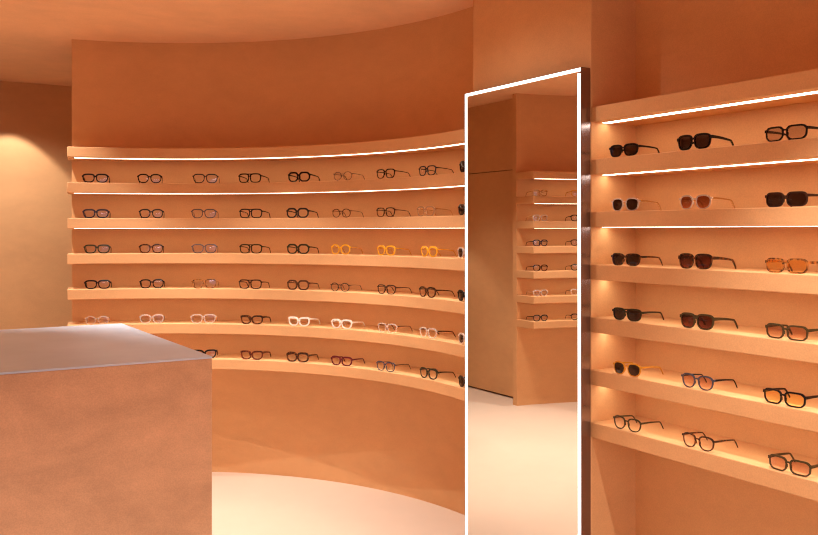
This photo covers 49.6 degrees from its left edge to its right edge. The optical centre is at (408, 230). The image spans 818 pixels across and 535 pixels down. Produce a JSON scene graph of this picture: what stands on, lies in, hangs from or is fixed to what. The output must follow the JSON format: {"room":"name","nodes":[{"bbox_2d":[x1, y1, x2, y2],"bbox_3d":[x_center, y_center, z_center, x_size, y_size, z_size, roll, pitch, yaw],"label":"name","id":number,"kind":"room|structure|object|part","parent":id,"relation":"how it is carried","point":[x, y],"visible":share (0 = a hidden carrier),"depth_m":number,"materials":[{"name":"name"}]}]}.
{"room":"shop","nodes":[
{"label":"shop","id":0,"kind":"room"},
{"bbox_2d":[0,81,71,329],"bbox_3d":[-2.432,0.159,7.103,3.350,2.571,0.140,0,0,-31],"label":"wall","id":1,"kind":"structure","parent":0,"point":[36,119],"depth_m":6.76,"materials":[{"name":"paint"}]},
{"bbox_2d":[0,0,472,85],"bbox_3d":[-0.798,-1.177,2.266,5.800,0.100,10.100,0,0,-31],"label":"ceiling","id":2,"kind":"structure","parent":0,"point":[36,36],"depth_m":4.76,"materials":[{"name":"paint"}]},
{"bbox_2d":[72,7,472,514],"bbox_3d":[-0.634,0.159,4.984,2.827,2.571,0.638,0,0,23],"label":"wall","id":3,"kind":"structure","parent":0,"point":[414,79],"depth_m":5.20,"materials":[{"name":"paint"}]},
{"bbox_2d":[67,129,464,160],"bbox_3d":[-0.695,-0.447,4.843,2.678,0.059,0.690,0,0,23],"label":"wall shelf","id":4,"kind":"object","parent":3,"relation":"attached to","point":[451,140],"visible":0.9,"depth_m":4.99,"materials":[{"name":"beige wood"}]},
{"bbox_2d":[67,320,464,357],"bbox_3d":[-0.695,0.562,4.843,2.678,0.059,0.690,0,0,23],"label":"wall shelf","id":5,"kind":"object","parent":3,"relation":"attached to","point":[446,343],"visible":0.77,"depth_m":4.93,"materials":[{"name":"beige wood"}]},
{"bbox_2d":[240,315,270,323],"bbox_3d":[-0.882,0.506,5.106,0.141,0.052,0.131,0,0,14],"label":"eyeglasses","id":6,"kind":"object","parent":5,"relation":"on","point":[241,316],"visible":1,"depth_m":5.04,"materials":[{"name":"plastic"}]},
{"bbox_2d":[288,316,319,325],"bbox_3d":[-0.592,0.506,5.008,0.141,0.052,0.131,0,0,24],"label":"eyeglasses","id":7,"kind":"object","parent":5,"relation":"on","point":[290,317],"visible":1,"depth_m":4.95,"materials":[{"name":"white"}]},
{"bbox_3d":[-0.615,0.506,4.954,0.140,0.052,0.014,0,0,24],"label":"frame","id":8,"kind":"part","parent":7,"relation":"part of","materials":[{"name":"white"}]},
{"bbox_2d":[331,319,364,328],"bbox_3d":[-0.335,0.506,4.871,0.146,0.052,0.131,0,0,33],"label":"eyeglasses","id":9,"kind":"object","parent":5,"relation":"on","point":[332,320],"visible":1,"depth_m":4.82,"materials":[{"name":"white"}]},
{"bbox_3d":[-0.367,0.506,4.822,0.145,0.051,0.014,0,0,33],"label":"frame","id":10,"kind":"part","parent":9,"relation":"part of","materials":[{"name":"white"}]},
{"bbox_2d":[378,324,412,331],"bbox_3d":[-0.074,0.507,4.670,0.141,0.050,0.130,0,0,42],"label":"eyeglasses","id":11,"kind":"object","parent":5,"relation":"on","point":[378,324],"visible":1,"depth_m":4.69,"materials":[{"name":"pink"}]},
{"bbox_2d":[420,328,455,336],"bbox_3d":[0.142,0.505,4.434,0.130,0.053,0.139,0,0,-38],"label":"eyeglasses","id":12,"kind":"object","parent":5,"relation":"on","point":[420,328],"visible":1,"depth_m":4.44,"materials":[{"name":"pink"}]},
{"bbox_2d":[459,334,463,342],"bbox_3d":[0.317,0.505,4.158,0.130,0.053,0.139,0,0,-27],"label":"sunglasses","id":13,"kind":"object","parent":5,"relation":"on","point":[461,337],"visible":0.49,"depth_m":4.16,"materials":[{"name":"plastic"}]},
{"bbox_2d":[67,286,464,314],"bbox_3d":[-0.695,0.360,4.843,2.678,0.059,0.690,0,0,23],"label":"wall shelf","id":14,"kind":"object","parent":3,"relation":"attached to","point":[441,302],"visible":0.87,"depth_m":4.99,"materials":[{"name":"beige wood"}]},
{"bbox_2d":[84,280,111,288],"bbox_3d":[-1.790,0.304,5.100,0.146,0.052,0.131,0,0,-15],"label":"eyeglasses","id":15,"kind":"object","parent":14,"relation":"on","point":[86,281],"visible":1,"depth_m":5.04,"materials":[{"name":"black"}]},
{"bbox_2d":[139,279,164,287],"bbox_3d":[-1.493,0.303,5.151,0.139,0.053,0.130,0,0,-13],"label":"eyeglasses","id":16,"kind":"object","parent":14,"relation":"on","point":[140,282],"visible":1,"depth_m":5.09,"materials":[{"name":"black"}]},
{"bbox_2d":[191,279,218,287],"bbox_3d":[-1.185,0.303,5.152,0.146,0.054,0.130,0,0,-7],"label":"eyeglasses","id":17,"kind":"object","parent":14,"relation":"on","point":[194,279],"visible":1,"depth_m":5.09,"materials":[{"name":"plastic"}]},
{"bbox_2d":[239,279,269,288],"bbox_3d":[-0.892,0.303,5.107,0.144,0.054,0.130,0,0,13],"label":"eyeglasses","id":18,"kind":"object","parent":14,"relation":"on","point":[241,280],"visible":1,"depth_m":5.05,"materials":[{"name":"brown"}]},
{"bbox_2d":[287,280,319,289],"bbox_3d":[-0.598,0.302,5.010,0.143,0.056,0.131,0,0,24],"label":"eyeglasses","id":19,"kind":"object","parent":14,"relation":"on","point":[289,281],"visible":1,"depth_m":4.95,"materials":[{"name":"brown"}]},
{"bbox_3d":[-0.621,0.302,4.956,0.142,0.056,0.014,0,0,24],"label":"frame","id":20,"kind":"part","parent":19,"relation":"part of","materials":[{"name":"brown"}]},
{"bbox_2d":[330,283,361,291],"bbox_3d":[-0.345,0.306,4.876,0.130,0.048,0.128,0,0,32],"label":"eyeglasses","id":21,"kind":"object","parent":14,"relation":"on","point":[332,283],"visible":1,"depth_m":4.83,"materials":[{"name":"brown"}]},
{"bbox_3d":[-0.376,0.306,4.826,0.130,0.048,0.011,0,0,32],"label":"frame","id":22,"kind":"part","parent":21,"relation":"part of","materials":[{"name":"grey"}]},
{"bbox_2d":[377,284,411,293],"bbox_3d":[-0.077,0.305,4.672,0.141,0.050,0.130,0,0,44],"label":"eyeglasses","id":23,"kind":"object","parent":14,"relation":"on","point":[378,286],"visible":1,"depth_m":4.63,"materials":[{"name":"brown"}]},
{"bbox_3d":[-0.117,0.305,4.630,0.141,0.050,0.013,0,0,44],"label":"frame","id":24,"kind":"part","parent":23,"relation":"part of","materials":[{"name":"brown"}]},
{"bbox_2d":[419,286,454,297],"bbox_3d":[0.139,0.303,4.437,0.130,0.053,0.139,0,0,-36],"label":"eyeglasses","id":25,"kind":"object","parent":14,"relation":"on","point":[421,287],"visible":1,"depth_m":4.40,"materials":[{"name":"plastic"}]},
{"bbox_3d":[0.092,0.303,4.403,0.013,0.053,0.139,0,0,-36],"label":"frame","id":26,"kind":"part","parent":25,"relation":"part of","materials":[{"name":"plastic"}]},
{"bbox_2d":[457,290,464,300],"bbox_3d":[0.314,0.303,4.163,0.130,0.053,0.139,0,0,-27],"label":"sunglasses","id":27,"kind":"object","parent":14,"relation":"on","point":[461,295],"visible":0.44,"depth_m":4.16,"materials":[{"name":"black"}]},
{"bbox_2d":[67,172,464,194],"bbox_3d":[-0.695,-0.245,4.843,2.678,0.059,0.690,0,0,23],"label":"wall shelf","id":28,"kind":"object","parent":3,"relation":"attached to","point":[453,180],"visible":0.9,"depth_m":4.98,"materials":[{"name":"paint"}]},
{"bbox_2d":[82,173,109,182],"bbox_3d":[-1.801,-0.301,5.098,0.146,0.052,0.131,0,0,-14],"label":"eyeglasses","id":29,"kind":"object","parent":28,"relation":"on","point":[83,175],"visible":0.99,"depth_m":5.04,"materials":[{"name":"black"}]},
{"bbox_2d":[137,174,162,182],"bbox_3d":[-1.506,-0.302,5.150,0.139,0.053,0.130,0,0,-13],"label":"eyeglasses","id":30,"kind":"object","parent":28,"relation":"on","point":[161,177],"visible":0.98,"depth_m":5.09,"materials":[{"name":"black"}]},
{"bbox_2d":[192,174,219,182],"bbox_3d":[-1.179,-0.302,5.152,0.146,0.054,0.130,0,0,-7],"label":"eyeglasses","id":31,"kind":"object","parent":28,"relation":"on","point":[194,174],"visible":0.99,"depth_m":5.09,"materials":[{"name":"grey"}]},
{"bbox_2d":[238,173,269,182],"bbox_3d":[-0.893,-0.302,5.108,0.144,0.054,0.130,0,0,15],"label":"eyeglasses","id":32,"kind":"object","parent":28,"relation":"on","point":[239,176],"visible":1,"depth_m":5.05,"materials":[{"name":"black"}]},
{"bbox_2d":[288,172,319,181],"bbox_3d":[-0.592,-0.303,5.008,0.143,0.056,0.131,0,0,23],"label":"eyeglasses","id":33,"kind":"object","parent":28,"relation":"on","point":[298,177],"visible":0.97,"depth_m":4.95,"materials":[{"name":"black"}]},
{"bbox_2d":[333,171,364,180],"bbox_3d":[-0.328,-0.299,4.865,0.130,0.048,0.128,0,0,33],"label":"eyeglasses","id":34,"kind":"object","parent":28,"relation":"on","point":[347,171],"visible":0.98,"depth_m":4.82,"materials":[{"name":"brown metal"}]},
{"bbox_3d":[-0.360,-0.299,4.816,0.130,0.048,0.011,0,0,33],"label":"frame","id":35,"kind":"part","parent":34,"relation":"part of","materials":[{"name":"grey metal"}]},
{"bbox_2d":[376,169,410,178],"bbox_3d":[-0.081,-0.300,4.677,0.141,0.050,0.130,0,0,44],"label":"eyeglasses","id":36,"kind":"object","parent":28,"relation":"on","point":[377,172],"visible":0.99,"depth_m":4.64,"materials":[{"name":"black"}]},
{"bbox_3d":[-0.122,-0.300,4.634,0.141,0.050,0.013,0,0,44],"label":"frame","id":37,"kind":"part","parent":36,"relation":"part of","materials":[{"name":"black"}]},
{"bbox_2d":[419,165,453,175],"bbox_3d":[0.138,-0.300,4.439,0.130,0.050,0.141,0,0,-38],"label":"eyeglasses","id":38,"kind":"object","parent":28,"relation":"on","point":[425,169],"visible":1,"depth_m":4.40,"materials":[{"name":"grey"}]},
{"bbox_3d":[0.091,-0.300,4.403,0.013,0.050,0.141,0,0,-38],"label":"frame","id":39,"kind":"part","parent":38,"relation":"part of","materials":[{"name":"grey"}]},
{"bbox_2d":[459,161,464,171],"bbox_3d":[0.321,-0.302,4.149,0.130,0.053,0.139,0,0,-26],"label":"sunglasses","id":40,"kind":"object","parent":28,"relation":"on","point":[462,163],"visible":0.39,"depth_m":4.15,"materials":[{"name":"black"}]},
{"bbox_2d":[67,253,464,270],"bbox_3d":[-0.695,0.159,4.843,2.678,0.059,0.690,0,0,23],"label":"wall shelf","id":41,"kind":"object","parent":3,"relation":"attached to","point":[455,263],"visible":0.87,"depth_m":5.00,"materials":[{"name":"paint"}]},
{"bbox_2d":[84,244,111,253],"bbox_3d":[-1.792,0.103,5.100,0.146,0.052,0.131,0,0,-15],"label":"eyeglasses","id":42,"kind":"object","parent":41,"relation":"on","point":[95,246],"visible":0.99,"depth_m":5.04,"materials":[{"name":"grey"}]},
{"bbox_2d":[139,244,163,252],"bbox_3d":[-1.497,0.101,5.151,0.139,0.053,0.130,0,0,-14],"label":"eyeglasses","id":43,"kind":"object","parent":41,"relation":"on","point":[141,244],"visible":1,"depth_m":5.09,"materials":[{"name":"plastic"}]},
{"bbox_2d":[191,244,217,252],"bbox_3d":[-1.187,0.101,5.152,0.146,0.054,0.130,0,0,-9],"label":"eyeglasses","id":44,"kind":"object","parent":41,"relation":"on","point":[194,244],"visible":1,"depth_m":5.09,"materials":[{"name":"plastic"}]},
{"bbox_2d":[239,244,270,253],"bbox_3d":[-0.887,0.101,5.106,0.144,0.054,0.130,0,0,15],"label":"eyeglasses","id":45,"kind":"object","parent":41,"relation":"on","point":[240,246],"visible":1,"depth_m":5.04,"materials":[{"name":"grey"}]},
{"bbox_2d":[287,244,318,253],"bbox_3d":[-0.599,0.100,5.011,0.143,0.056,0.131,0,0,22],"label":"eyeglasses","id":46,"kind":"object","parent":41,"relation":"on","point":[289,245],"visible":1,"depth_m":4.95,"materials":[{"name":"grey"}]},
{"bbox_2d":[331,244,362,254],"bbox_3d":[-0.341,0.100,4.874,0.133,0.056,0.130,0,0,33],"label":"eyeglasses","id":47,"kind":"object","parent":41,"relation":"on","point":[338,247],"visible":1,"depth_m":4.83,"materials":[{"name":"orange"}]},
{"bbox_3d":[-0.373,0.100,4.825,0.133,0.056,0.012,0,0,33],"label":"frame","id":48,"kind":"part","parent":47,"relation":"part of","materials":[{"name":"orange"}]},
{"bbox_2d":[377,245,411,255],"bbox_3d":[-0.079,0.101,4.675,0.139,0.053,0.130,0,0,43],"label":"eyeglasses","id":49,"kind":"object","parent":41,"relation":"on","point":[379,246],"visible":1,"depth_m":4.63,"materials":[{"name":"orange"}]},
{"bbox_3d":[-0.119,0.101,4.632,0.139,0.053,0.013,0,0,43],"label":"frame","id":50,"kind":"part","parent":49,"relation":"part of","materials":[{"name":"orange"}]},
{"bbox_2d":[421,246,456,256],"bbox_3d":[0.147,0.101,4.427,0.130,0.053,0.139,0,0,-36],"label":"eyeglasses","id":51,"kind":"object","parent":41,"relation":"on","point":[422,247],"visible":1,"depth_m":4.39,"materials":[{"name":"orange"}]},
{"bbox_3d":[0.099,0.101,4.393,0.013,0.053,0.139,0,0,-36],"label":"frame","id":52,"kind":"part","parent":51,"relation":"part of","materials":[{"name":"orange"}]},
{"bbox_2d":[458,248,462,256],"bbox_3d":[0.314,0.101,4.164,0.130,0.053,0.139,0,0,-27],"label":"sunglasses","id":53,"kind":"object","parent":41,"relation":"on","point":[460,251],"visible":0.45,"depth_m":4.17,"materials":[{"name":"plastic"}]},
{"bbox_2d":[67,215,464,228],"bbox_3d":[-0.695,-0.043,4.843,2.678,0.059,0.690,0,0,23],"label":"wall shelf","id":54,"kind":"object","parent":3,"relation":"attached to","point":[422,221],"visible":0.93,"depth_m":4.98,"materials":[{"name":"paint"}]},
{"bbox_2d":[82,209,109,217],"bbox_3d":[-1.798,-0.099,5.098,0.146,0.052,0.131,0,0,-15],"label":"eyeglasses","id":55,"kind":"object","parent":54,"relation":"on","point":[83,211],"visible":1,"depth_m":5.04,"materials":[{"name":"grey"}]},
{"bbox_2d":[139,209,163,217],"bbox_3d":[-1.496,-0.100,5.151,0.139,0.053,0.130,0,0,-13],"label":"eyeglasses","id":56,"kind":"object","parent":54,"relation":"on","point":[141,209],"visible":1,"depth_m":5.09,"materials":[{"name":"grey"}]},
{"bbox_2d":[191,209,217,217],"bbox_3d":[-1.187,-0.101,5.153,0.146,0.054,0.130,0,0,-6],"label":"eyeglasses","id":57,"kind":"object","parent":54,"relation":"on","point":[193,209],"visible":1,"depth_m":5.09,"materials":[{"name":"plastic"}]},
{"bbox_2d":[239,209,269,217],"bbox_3d":[-0.888,-0.101,5.107,0.144,0.054,0.130,0,0,14],"label":"eyeglasses","id":58,"kind":"object","parent":54,"relation":"on","point":[240,211],"visible":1,"depth_m":5.05,"materials":[{"name":"grey"}]},
{"bbox_2d":[286,208,318,217],"bbox_3d":[-0.602,-0.102,5.012,0.143,0.056,0.131,0,0,22],"label":"eyeglasses","id":59,"kind":"object","parent":54,"relation":"on","point":[288,209],"visible":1,"depth_m":4.96,"materials":[{"name":"grey"}]},
{"bbox_3d":[-0.624,-0.102,4.957,0.142,0.056,0.014,0,0,22],"label":"frame","id":60,"kind":"part","parent":59,"relation":"part of","materials":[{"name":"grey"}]},
{"bbox_2d":[333,209,363,217],"bbox_3d":[-0.335,-0.097,4.870,0.130,0.048,0.128,0,0,34],"label":"eyeglasses","id":61,"kind":"object","parent":54,"relation":"on","point":[334,209],"visible":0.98,"depth_m":4.83,"materials":[{"name":"brown"}]},
{"bbox_3d":[-0.368,-0.097,4.821,0.130,0.048,0.011,0,0,34],"label":"frame","id":62,"kind":"part","parent":61,"relation":"part of","materials":[{"name":"brown"}]},
{"bbox_2d":[376,207,410,216],"bbox_3d":[-0.082,-0.098,4.677,0.141,0.050,0.130,0,0,43],"label":"eyeglasses","id":63,"kind":"object","parent":54,"relation":"on","point":[377,210],"visible":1,"depth_m":4.64,"materials":[{"name":"brown"}]},
{"bbox_3d":[-0.122,-0.098,4.634,0.141,0.050,0.013,0,0,43],"label":"frame","id":64,"kind":"part","parent":63,"relation":"part of","materials":[{"name":"plastic"}]},
{"bbox_2d":[417,206,452,215],"bbox_3d":[0.130,-0.098,4.449,0.130,0.050,0.141,0,0,-38],"label":"eyeglasses","id":65,"kind":"object","parent":54,"relation":"on","point":[424,209],"visible":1,"depth_m":4.41,"materials":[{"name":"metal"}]},
{"bbox_3d":[0.084,-0.098,4.413,0.013,0.050,0.141,0,0,-38],"label":"frame","id":66,"kind":"part","parent":65,"relation":"part of","materials":[{"name":"plastic"}]},
{"bbox_2d":[458,204,464,214],"bbox_3d":[0.317,-0.100,4.157,0.130,0.053,0.139,0,0,-29],"label":"sunglasses","id":67,"kind":"object","parent":54,"relation":"on","point":[461,208],"visible":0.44,"depth_m":4.16,"materials":[{"name":"brown"}]},
{"bbox_2d":[206,353,464,400],"bbox_3d":[-0.695,0.763,4.843,2.678,0.058,0.690,0,0,23],"label":"wall shelf","id":68,"kind":"object","parent":3,"relation":"attached to","point":[446,384],"visible":0.53,"depth_m":4.82,"materials":[{"name":"paint"}]},
{"bbox_2d":[196,349,217,357],"bbox_3d":[-1.185,0.708,5.153,0.141,0.052,0.131,0,0,-7],"label":"eyeglasses","id":69,"kind":"object","parent":68,"relation":"on","point":[202,351],"visible":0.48,"depth_m":5.10,"materials":[{"name":"black"}]},
{"bbox_2d":[240,350,270,359],"bbox_3d":[-0.882,0.708,5.106,0.141,0.052,0.131,0,0,14],"label":"eyeglasses","id":70,"kind":"object","parent":68,"relation":"on","point":[249,352],"visible":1,"depth_m":5.04,"materials":[{"name":"plastic"}]},
{"bbox_2d":[286,351,318,361],"bbox_3d":[-0.602,0.705,5.012,0.144,0.057,0.131,0,0,22],"label":"eyeglasses","id":71,"kind":"object","parent":68,"relation":"on","point":[290,352],"visible":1,"depth_m":4.95,"materials":[{"name":"plastic"}]},
{"bbox_3d":[-0.624,0.705,4.958,0.142,0.056,0.014,0,0,22],"label":"frame","id":72,"kind":"part","parent":71,"relation":"part of","materials":[{"name":"plastic"}]},
{"bbox_2d":[331,356,364,365],"bbox_3d":[-0.336,0.708,4.872,0.146,0.052,0.131,0,0,32],"label":"eyeglasses","id":73,"kind":"object","parent":68,"relation":"on","point":[332,357],"visible":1,"depth_m":4.82,"materials":[{"name":"red"}]},
{"bbox_3d":[-0.367,0.708,4.822,0.145,0.051,0.014,0,0,32],"label":"frame","id":74,"kind":"part","parent":73,"relation":"part of","materials":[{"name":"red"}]},
{"bbox_2d":[376,361,410,371],"bbox_3d":[-0.082,0.708,4.677,0.141,0.050,0.130,0,0,43],"label":"eyeglasses","id":75,"kind":"object","parent":68,"relation":"on","point":[377,362],"visible":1,"depth_m":4.63,"materials":[{"name":"grey"}]},
{"bbox_3d":[-0.122,0.708,4.634,0.141,0.050,0.013,0,0,43],"label":"frame","id":76,"kind":"part","parent":75,"relation":"part of","materials":[{"name":"purple"}]},
{"bbox_2d":[420,367,455,379],"bbox_3d":[0.143,0.707,4.432,0.130,0.053,0.139,0,0,-39],"label":"eyeglasses","id":77,"kind":"object","parent":68,"relation":"on","point":[421,368],"visible":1,"depth_m":4.39,"materials":[{"name":"grey"}]},
{"bbox_3d":[0.097,0.707,4.396,0.013,0.053,0.139,0,0,-39],"label":"frame","id":78,"kind":"part","parent":77,"relation":"part of","materials":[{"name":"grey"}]},
{"bbox_2d":[458,375,464,386],"bbox_3d":[0.317,0.707,4.157,0.130,0.053,0.139,0,0,-26],"label":"sunglasses","id":79,"kind":"object","parent":68,"relation":"on","point":[461,378],"visible":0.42,"depth_m":4.16,"materials":[{"name":"brown"}]},
{"bbox_2d":[212,472,464,534],"bbox_3d":[-0.798,1.494,2.266,5.800,0.100,10.100,0,0,-31],"label":"floor","id":80,"kind":"structure","parent":0,"point":[242,503],"depth_m":4.57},
{"bbox_2d":[0,323,211,534],"bbox_3d":[-1.340,0.915,2.946,1.022,1.058,1.145,0,0,-31],"label":"counter","id":81,"kind":"object","parent":80,"relation":"on","point":[106,429],"depth_m":2.58,"materials":[{"name":"paint"}]},
{"bbox_2d":[473,0,635,534],"bbox_3d":[0.894,0.159,3.975,0.932,2.571,0.778,0,0,-31],"label":"wall pillar","id":82,"kind":"structure","parent":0,"point":[514,40],"depth_m":3.48,"materials":[{"name":"paint"}]},
{"bbox_2d":[465,67,590,534],"bbox_3d":[0.476,0.394,3.718,0.046,2.040,0.774,0,0,-31],"label":"wall mirror","id":83,"kind":"object","parent":82,"relation":"attached to","point":[528,370],"visible":1,"depth_m":3.65,"materials":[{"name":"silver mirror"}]},
{"bbox_2d":[636,0,817,534],"bbox_3d":[1.497,0.159,2.664,0.120,2.571,2.088,0,0,-31],"label":"wall","id":84,"kind":"structure","parent":0,"point":[682,45],"depth_m":3.16,"materials":[{"name":"paint"}]},
{"bbox_2d":[591,416,817,501],"bbox_3d":[1.345,0.763,2.571,0.238,0.058,2.088,0,0,-31],"label":"wall shelf","id":85,"kind":"object","parent":84,"relation":"attached to","point":[749,462],"visible":0.98,"depth_m":2.96,"materials":[{"name":"wood"}]},
{"bbox_2d":[613,415,663,431],"bbox_3d":[0.852,0.709,3.290,0.130,0.049,0.138,0,0,-34],"label":"eyeglasses","id":86,"kind":"object","parent":85,"relation":"on","point":[616,416],"visible":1,"depth_m":3.25,"materials":[{"name":"brown"}]},
{"bbox_3d":[0.803,0.709,3.257,0.013,0.049,0.137,0,0,-34],"label":"frame","id":87,"kind":"part","parent":86,"relation":"part of","materials":[{"name":"brown"}]},
{"bbox_2d":[682,432,737,451],"bbox_3d":[1.023,0.709,3.010,0.130,0.049,0.138,0,0,-32],"label":"eyeglasses","id":88,"kind":"object","parent":85,"relation":"on","point":[684,433],"visible":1,"depth_m":2.97,"materials":[{"name":"plastic"}]},
{"bbox_3d":[0.973,0.709,2.978,0.013,0.049,0.137,0,0,-32],"label":"frame","id":89,"kind":"part","parent":88,"relation":"part of","materials":[{"name":"plastic"}]},
{"bbox_2d":[768,452,817,476],"bbox_3d":[1.204,0.711,2.715,0.132,0.046,0.150,0,0,-31],"label":"sunglasses","id":90,"kind":"object","parent":85,"relation":"on","point":[770,456],"visible":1,"depth_m":2.68,"materials":[{"name":"brown plastic"}]},
{"bbox_2d":[591,68,817,125],"bbox_3d":[1.345,-0.447,2.571,0.238,0.059,2.088,0,0,-31],"label":"wall shelf","id":91,"kind":"object","parent":84,"relation":"attached to","point":[802,86],"visible":1,"depth_m":2.96,"materials":[{"name":"wood"}]},
{"bbox_2d":[591,366,817,432],"bbox_3d":[1.345,0.562,2.571,0.238,0.059,2.088,0,0,-31],"label":"wall shelf","id":92,"kind":"object","parent":84,"relation":"attached to","point":[748,401],"visible":0.76,"depth_m":2.96,"materials":[{"name":"wood"}]},
{"bbox_2d":[613,361,662,376],"bbox_3d":[0.851,0.507,3.291,0.130,0.049,0.138,0,0,-34],"label":"sunglasses","id":93,"kind":"object","parent":92,"relation":"on","point":[634,370],"visible":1,"depth_m":3.24,"materials":[{"name":"orange"}]},
{"bbox_3d":[0.803,0.507,3.258,0.013,0.049,0.137,0,0,-34],"label":"frame","id":94,"kind":"part","parent":93,"relation":"part of","materials":[{"name":"orange"}]},
{"bbox_2d":[681,373,737,390],"bbox_3d":[1.021,0.507,3.012,0.130,0.049,0.138,0,0,-32],"label":"sunglasses","id":95,"kind":"object","parent":92,"relation":"on","point":[684,374],"visible":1,"depth_m":2.97,"materials":[{"name":"grey"}]},
{"bbox_3d":[0.972,0.507,2.981,0.013,0.049,0.137,0,0,-32],"label":"frame","id":96,"kind":"part","parent":95,"relation":"part of","materials":[{"name":"grey"}]},
{"bbox_2d":[763,388,817,407],"bbox_3d":[1.194,0.509,2.730,0.132,0.046,0.150,0,0,-31],"label":"sunglasses","id":97,"kind":"object","parent":92,"relation":"on","point":[765,390],"visible":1,"depth_m":2.69,"materials":[{"name":"black plastic"}]},
{"bbox_2d":[591,315,817,363],"bbox_3d":[1.345,0.360,2.571,0.238,0.059,2.088,0,0,-31],"label":"wall shelf","id":98,"kind":"object","parent":84,"relation":"attached to","point":[725,337],"visible":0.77,"depth_m":2.93,"materials":[{"name":"wood"}]},
{"bbox_2d":[612,307,663,321],"bbox_3d":[0.851,0.307,3.292,0.131,0.046,0.144,0,0,-34],"label":"sunglasses","id":99,"kind":"object","parent":98,"relation":"on","point":[619,313],"visible":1,"depth_m":3.25,"materials":[{"name":"grey plastic"}]},
{"bbox_3d":[0.803,0.307,3.259,0.014,0.046,0.144,0,0,-34],"label":"frame","id":100,"kind":"part","parent":99,"relation":"part of","materials":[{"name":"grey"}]},
{"bbox_2d":[680,312,737,329],"bbox_3d":[1.020,0.304,3.015,0.132,0.053,0.146,0,0,-32],"label":"sunglasses","id":101,"kind":"object","parent":98,"relation":"on","point":[688,320],"visible":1,"depth_m":2.97,"materials":[{"name":"brown plastic"}]},
{"bbox_3d":[0.971,0.303,2.984,0.014,0.053,0.145,0,0,-32],"label":"frame","id":102,"kind":"part","parent":101,"relation":"part of","materials":[{"name":"brown"}]},
{"bbox_2d":[765,323,817,340],"bbox_3d":[1.199,0.307,2.723,0.132,0.046,0.150,0,0,-31],"label":"sunglasses","id":103,"kind":"object","parent":98,"relation":"on","point":[787,329],"visible":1,"depth_m":2.69,"materials":[{"name":"brown"}]},
{"bbox_2d":[591,137,817,176],"bbox_3d":[1.345,-0.245,2.571,0.238,0.059,2.088,0,0,-31],"label":"wall shelf","id":104,"kind":"object","parent":84,"relation":"attached to","point":[797,151],"visible":1,"depth_m":2.93,"materials":[{"name":"wood"}]},
{"bbox_2d":[609,143,659,156],"bbox_3d":[0.843,-0.298,3.306,0.131,0.046,0.144,0,0,-34],"label":"sunglasses","id":105,"kind":"object","parent":104,"relation":"on","point":[630,149],"visible":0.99,"depth_m":3.26,"materials":[{"name":"black plastic"}]},
{"bbox_3d":[0.794,-0.298,3.272,0.014,0.046,0.144,0,0,-34],"label":"frame","id":106,"kind":"part","parent":105,"relation":"part of","materials":[{"name":"black"}]},
{"bbox_2d":[677,133,733,150],"bbox_3d":[1.014,-0.301,3.026,0.132,0.053,0.146,0,0,-32],"label":"sunglasses","id":107,"kind":"object","parent":104,"relation":"on","point":[701,140],"visible":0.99,"depth_m":2.98,"materials":[{"name":"black plastic"}]},
{"bbox_3d":[0.965,-0.302,2.994,0.014,0.053,0.145,0,0,-32],"label":"frame","id":108,"kind":"part","parent":107,"relation":"part of","materials":[{"name":"black"}]},
{"bbox_2d":[765,124,817,141],"bbox_3d":[1.198,-0.298,2.725,0.132,0.046,0.150,0,0,-31],"label":"eyeglasses","id":109,"kind":"object","parent":104,"relation":"on","point":[767,131],"visible":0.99,"depth_m":2.69,"materials":[{"name":"black plastic"}]},
{"bbox_2d":[591,264,817,294],"bbox_3d":[1.345,0.159,2.571,0.238,0.059,2.088,0,0,-31],"label":"wall shelf","id":110,"kind":"object","parent":84,"relation":"attached to","point":[753,279],"visible":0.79,"depth_m":2.92,"materials":[{"name":"wood"}]},
{"bbox_2d":[611,253,662,265],"bbox_3d":[0.848,0.105,3.297,0.131,0.046,0.144,0,0,-34],"label":"sunglasses","id":111,"kind":"object","parent":110,"relation":"on","point":[632,259],"visible":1,"depth_m":3.25,"materials":[{"name":"black plastic"}]},
{"bbox_3d":[0.800,0.105,3.264,0.014,0.046,0.144,0,0,-34],"label":"frame","id":112,"kind":"part","parent":111,"relation":"part of","materials":[{"name":"plastic"}]},
{"bbox_2d":[678,253,735,268],"bbox_3d":[1.017,0.102,3.021,0.132,0.053,0.146,0,0,-32],"label":"sunglasses","id":113,"kind":"object","parent":110,"relation":"on","point":[686,260],"visible":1,"depth_m":2.98,"materials":[{"name":"brown plastic"}]},
{"bbox_3d":[0.967,0.102,2.990,0.014,0.053,0.145,0,0,-32],"label":"frame","id":114,"kind":"part","parent":113,"relation":"part of","materials":[{"name":"plastic"}]},
{"bbox_2d":[765,258,817,273],"bbox_3d":[1.199,0.106,2.723,0.132,0.046,0.150,0,0,-31],"label":"sunglasses","id":115,"kind":"object","parent":110,"relation":"on","point":[769,260],"visible":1,"depth_m":2.69,"materials":[{"name":"orange plastic"}]},
{"bbox_2d":[591,206,817,226],"bbox_3d":[1.345,-0.043,2.571,0.238,0.059,2.088,0,0,-31],"label":"wall shelf","id":116,"kind":"object","parent":84,"relation":"attached to","point":[807,216],"visible":1,"depth_m":2.91,"materials":[{"name":"wood"}]},
{"bbox_2d":[612,199,660,210],"bbox_3d":[0.847,-0.098,3.299,0.130,0.049,0.138,0,0,-34],"label":"sunglasses","id":117,"kind":"object","parent":116,"relation":"on","point":[632,204],"visible":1,"depth_m":3.25,"materials":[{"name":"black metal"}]},
{"bbox_2d":[680,194,734,208],"bbox_3d":[1.017,-0.098,3.020,0.130,0.049,0.138,0,0,-32],"label":"sunglasses","id":118,"kind":"object","parent":116,"relation":"on","point":[703,202],"visible":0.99,"depth_m":2.97,"materials":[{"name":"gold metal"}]},
{"bbox_2d":[765,191,817,206],"bbox_3d":[1.198,-0.096,2.724,0.132,0.046,0.150,0,0,-31],"label":"sunglasses","id":119,"kind":"object","parent":116,"relation":"on","point":[794,198],"visible":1,"depth_m":2.68,"materials":[{"name":"brown plastic"}]}
]}

